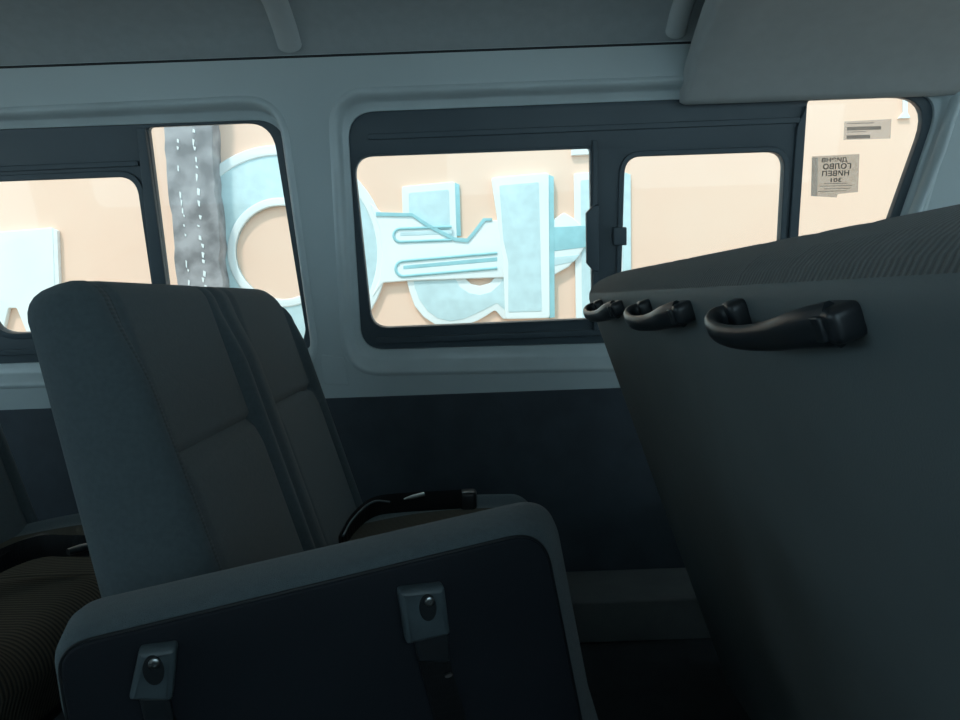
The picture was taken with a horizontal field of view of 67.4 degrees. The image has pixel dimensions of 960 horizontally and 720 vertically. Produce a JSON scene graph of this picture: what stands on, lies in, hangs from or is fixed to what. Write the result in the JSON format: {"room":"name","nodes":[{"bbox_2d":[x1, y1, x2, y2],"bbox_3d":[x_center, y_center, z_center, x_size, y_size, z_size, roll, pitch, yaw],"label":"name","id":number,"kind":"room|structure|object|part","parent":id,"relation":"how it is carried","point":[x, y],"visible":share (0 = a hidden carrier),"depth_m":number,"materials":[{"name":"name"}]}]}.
{"room":"vehicle interior","nodes":[
{"label":"vehicle interior","id":0,"kind":"room"},
{"bbox_2d":[0,388,684,571],"bbox_3d":[-0.011,0.401,2.040,4.850,0.623,0.042,-2,5,0],"label":"wall","id":1,"kind":"structure","parent":0,"point":[578,455],"depth_m":2.01,"materials":[{"name":"plastic"}]},
{"bbox_2d":[566,568,710,642],"bbox_3d":[0.254,0.659,1.933,0.780,0.108,0.212,-2,5,0],"label":"trim","id":2,"kind":"structure","parent":1,"relation":"attached to","point":[635,604],"depth_m":1.83,"materials":[{"name":"plastic"}]},
{"bbox_2d":[0,0,704,65],"bbox_3d":[-0.053,-0.766,0.715,4.850,0.171,2.193,-2,5,0],"label":"ceiling","id":3,"kind":"structure","parent":0,"point":[31,31],"depth_m":1.74,"materials":[{"name":"fabric"}]},
{"bbox_2d":[54,638,750,719],"bbox_3d":[0.005,0.837,0.923,4.850,0.060,2.340,-2,5,0],"label":"floor","id":4,"kind":"structure","parent":0,"point":[674,679],"depth_m":1.64,"materials":[{"name":"plastic"}]},
{"bbox_2d":[0,425,100,719],"bbox_3d":[-0.952,0.350,1.268,0.642,0.920,0.836,-2,5,0],"label":"passenger seat","id":5,"kind":"object","parent":4,"relation":"on","point":[39,597],"visible":0.45,"depth_m":1.16,"materials":[{"name":"fabric"}]},
{"bbox_3d":[-1.146,0.199,1.257,0.264,0.603,0.831,-2,5,0],"label":"backrest","id":6,"kind":"part","parent":5,"relation":"part of","materials":[{"name":"fabric"}]},
{"bbox_2d":[0,533,89,572],"bbox_3d":[-0.782,0.339,1.245,0.196,0.051,0.141,-5,6,-35],"label":"belt","id":7,"kind":"object","parent":5,"relation":"on","point":[40,545],"visible":0.91,"depth_m":1.27,"materials":[{"name":"black fabric"}]},
{"bbox_3d":[-0.854,0.546,1.322,0.350,0.045,0.661,-2,5,0],"label":"seat frame","id":8,"kind":"part","parent":5,"relation":"part of","materials":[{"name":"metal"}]},
{"bbox_2d":[27,280,526,597],"bbox_3d":[-0.197,0.323,1.268,0.642,0.920,0.836,-2,5,0],"label":"passenger seat","id":9,"kind":"object","parent":4,"relation":"on","point":[198,435],"visible":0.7,"depth_m":0.95,"materials":[{"name":"fabric"}]},
{"bbox_3d":[-0.391,0.172,1.257,0.264,0.603,0.831,-2,5,0],"label":"backrest","id":10,"kind":"part","parent":9,"relation":"part of","materials":[{"name":"fabric"}]},
{"bbox_2d":[338,489,476,542],"bbox_3d":[-0.152,0.301,1.423,0.344,0.064,0.100,-6,6,-42],"label":"belt","id":11,"kind":"object","parent":9,"relation":"on","point":[464,499],"visible":0.97,"depth_m":1.46,"materials":[{"name":"black fabric"}]},
{"bbox_2d":[349,494,526,540],"bbox_3d":[-0.078,0.417,1.301,0.410,0.158,0.786,-2,5,0],"label":"cushion","id":12,"kind":"object","parent":9,"relation":"on","point":[384,523],"depth_m":1.56,"materials":[{"name":"fabric"}]},
{"bbox_2d":[55,502,597,719],"bbox_3d":[-0.106,0.495,0.782,0.574,0.652,0.166,-4,5,-17],"label":"seat","id":13,"kind":"object","parent":4,"relation":"on","point":[470,616],"visible":1,"depth_m":0.70,"materials":[{"name":"fabric"}]},
{"bbox_2d":[583,204,959,719],"bbox_3d":[0.621,0.315,0.944,0.821,0.932,1.485,-2,5,0],"label":"seat","id":14,"kind":"object","parent":4,"relation":"on","point":[793,404],"visible":1,"depth_m":0.64,"materials":[{"name":"fabric"}]},
{"bbox_3d":[0.215,-0.088,1.304,0.036,0.039,0.204,-2,5,-2],"label":"grab handle","id":15,"kind":"part","parent":14,"relation":"part of","materials":[{"name":"plastic"}]},
{"bbox_3d":[0.216,-0.056,0.920,0.036,0.039,0.204,-2,5,-2],"label":"grab handle","id":16,"kind":"part","parent":14,"relation":"part of","materials":[{"name":"plastic"}]},
{"bbox_3d":[0.217,-0.027,0.563,0.036,0.039,0.204,-2,5,-2],"label":"grab handle","id":17,"kind":"part","parent":14,"relation":"part of","materials":[{"name":"plastic"}]},
{"bbox_2d":[0,41,959,409],"bbox_3d":[-0.038,-0.373,1.892,4.850,0.955,0.156,-2,5,0],"label":"wall","id":18,"kind":"structure","parent":0,"point":[305,91],"depth_m":1.81,"materials":[{"name":"paint"}]},
{"bbox_2d":[0,120,309,363],"bbox_3d":[-1.457,-0.289,1.942,1.995,0.636,0.128,-2,5,0],"label":"window","id":19,"kind":"structure","parent":18,"relation":"in","point":[111,151],"depth_m":1.88,"materials":[{"name":"black plastic"}]},
{"bbox_3d":[-1.665,-0.006,1.998,1.560,0.022,0.010,-2,14,0],"label":"rail","id":20,"kind":"part","parent":19,"relation":"part of","materials":[{"name":"black metal"}]},
{"bbox_3d":[-1.598,-0.485,1.883,1.413,0.023,0.010,-2,14,0],"label":"rail","id":21,"kind":"part","parent":19,"relation":"part of","materials":[{"name":"black metal"}]},
{"bbox_2d":[0,96,317,388],"bbox_3d":[-1.352,-0.278,1.922,1.801,0.736,0.166,-2,5,0],"label":"trim","id":22,"kind":"structure","parent":18,"relation":"attached to","point":[225,108],"depth_m":1.85,"materials":[{"name":"grey plastic"}]},
{"bbox_2d":[261,0,301,52],"bbox_3d":[-0.468,-0.759,0.855,0.060,0.157,1.833,-2,5,0],"label":"trim","id":23,"kind":"structure","parent":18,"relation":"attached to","point":[279,12],"depth_m":1.71,"materials":[{"name":"grey plastic"}]},
{"bbox_2d":[321,355,348,384],"bbox_3d":[-0.399,0.028,1.981,0.072,0.088,0.016,-2,5,-2],"label":"trim","id":24,"kind":"structure","parent":18,"relation":"attached to","point":[334,368],"depth_m":1.98,"materials":[{"name":"paint"}]},
{"bbox_2d":[0,41,690,68],"bbox_3d":[-0.053,-0.770,1.795,4.850,0.008,0.010,-2,5,0],"label":"trim","id":25,"kind":"structure","parent":18,"relation":"attached to","point":[684,42],"depth_m":1.79,"materials":[{"name":"plastic"}]},
{"bbox_2d":[349,96,931,348],"bbox_3d":[0.424,-0.360,1.943,1.546,0.656,0.126,-2,5,0],"label":"window","id":26,"kind":"structure","parent":18,"relation":"in","point":[613,134],"depth_m":1.88,"materials":[{"name":"black plastic"}]},
{"bbox_3d":[0.355,-0.078,1.998,1.289,0.021,0.010,-2,14,0],"label":"rail","id":27,"kind":"part","parent":26,"relation":"part of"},
{"bbox_3d":[0.270,-0.602,1.871,1.124,0.018,0.010,-2,14,0],"label":"rail","id":28,"kind":"part","parent":26,"relation":"part of","materials":[{"name":"black metal"}]},
{"bbox_3d":[0.301,-0.326,1.932,0.034,0.178,0.022,-2,14,0],"label":"latch pull","id":29,"kind":"part","parent":26,"relation":"part of","materials":[{"name":"black plastic"}]},
{"bbox_2d":[822,157,850,181],"bbox_3d":[0.946,-0.490,1.920,0.130,0.109,0.018,-2,5,0],"label":"lettering","id":30,"kind":"object","parent":26,"relation":"attached to","point":[841,157],"visible":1,"depth_m":1.91,"materials":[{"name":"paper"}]},
{"bbox_2d":[329,75,951,375],"bbox_3d":[0.418,-0.338,1.922,1.616,0.766,0.169,-2,5,0],"label":"trim","id":31,"kind":"structure","parent":18,"relation":"attached to","point":[584,357],"depth_m":1.88,"materials":[{"name":"grey plastic"}]},
{"bbox_2d":[665,0,695,38],"bbox_3d":[0.483,-0.794,0.855,0.052,0.157,1.833,-2,5,0],"label":"trim","id":32,"kind":"structure","parent":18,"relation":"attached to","point":[681,10],"depth_m":1.73,"materials":[{"name":"grey plastic"}]},
{"bbox_2d":[679,0,959,104],"bbox_3d":[1.441,-0.780,1.237,1.864,0.298,1.235,-2,5,0],"label":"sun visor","id":33,"kind":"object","parent":18,"relation":"attached to","point":[741,51],"depth_m":1.69,"materials":[{"name":"grey plastic"}]},
{"bbox_2d":[908,92,959,213],"bbox_3d":[1.123,-0.324,1.908,0.274,0.773,0.033,1,5,29],"label":"trim","id":34,"kind":"structure","parent":18,"relation":"attached to","point":[952,110],"depth_m":1.85,"materials":[{"name":"grey plastic"}]},
{"label":"outside","id":35,"kind":"structure","parent":0,"visible":0},
{"bbox_2d":[0,98,917,331],"bbox_3d":[-0.037,-1.042,5.056,18.000,4.200,0.250,-2,5,0],"label":"wall","id":36,"kind":"structure","parent":35,"point":[683,206],"depth_m":4.93,"materials":[{"name":"beige paint"}]},
{"bbox_2d":[0,228,61,331],"bbox_3d":[-3.436,-0.186,4.971,1.164,1.399,0.040,-2,5,0],"label":"sign letter","id":37,"kind":"object","parent":36,"relation":"attached to","point":[30,260],"visible":0.51,"depth_m":4.92,"materials":[{"name":"white paint"}]},
{"bbox_2d":[164,125,229,287],"bbox_3d":[-1.858,0.192,4.945,0.346,4.437,0.165,-2,5,0],"label":"road","id":38,"kind":"structure","parent":36,"relation":"attached to","point":[193,157],"depth_m":4.77,"materials":[{"name":"grey asphalt"}]},
{"bbox_2d":[220,145,585,338],"bbox_3d":[-0.658,-0.759,4.925,2.836,1.442,0.055,-2,5,0],"label":"key","id":39,"kind":"object","parent":36,"relation":"attached to","point":[399,247],"visible":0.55,"depth_m":4.90,"materials":[{"name":"white plastic"}]},
{"bbox_2d":[402,173,554,323],"bbox_3d":[-0.001,-0.738,4.924,1.035,1.024,0.063,-2,5,0],"label":"sign letter","id":40,"kind":"object","parent":36,"relation":"attached to","point":[524,204],"visible":0.92,"depth_m":4.91,"materials":[{"name":"plastic"}]},
{"bbox_3d":[-0.151,-1.029,4.921,0.034,0.359,0.020,-2,5,0],"label":"stem","id":41,"kind":"part","parent":40,"relation":"part of","materials":[{"name":"white plastic"}]},
{"bbox_3d":[0.288,-0.771,4.924,0.387,0.980,0.060,-2,5,0],"label":"stem","id":42,"kind":"part","parent":40,"relation":"part of","materials":[{"name":"plastic"}]},
{"bbox_3d":[0.488,-0.772,4.929,0.054,0.968,0.050,-2,5,0],"label":"stem","id":43,"kind":"part","parent":40,"relation":"part of","materials":[{"name":"plastic"}]},
{"bbox_2d":[571,149,588,155],"bbox_3d":[0.758,-1.463,4.883,0.282,0.140,0.030,-2,5,0],"label":"sign letter","id":44,"kind":"object","parent":36,"relation":"attached to","point":[575,152],"visible":0.12,"depth_m":4.87,"materials":[{"name":"white plastic"}]},
{"bbox_2d":[574,172,630,317],"bbox_3d":[0.846,-0.693,4.948,0.397,1.198,0.029,-2,5,0],"label":"sign letter","id":45,"kind":"object","parent":36,"relation":"attached to","point":[581,180],"visible":0.22,"depth_m":4.93,"materials":[{"name":"plastic"}]},
{"bbox_2d":[898,100,909,118],"bbox_3d":[2.869,-1.726,4.872,0.082,0.178,0.020,-2,5,0],"label":"sign letter","id":46,"kind":"object","parent":36,"relation":"attached to","point":[904,115],"visible":0.71,"depth_m":4.87,"materials":[{"name":"white plastic"}]}
]}

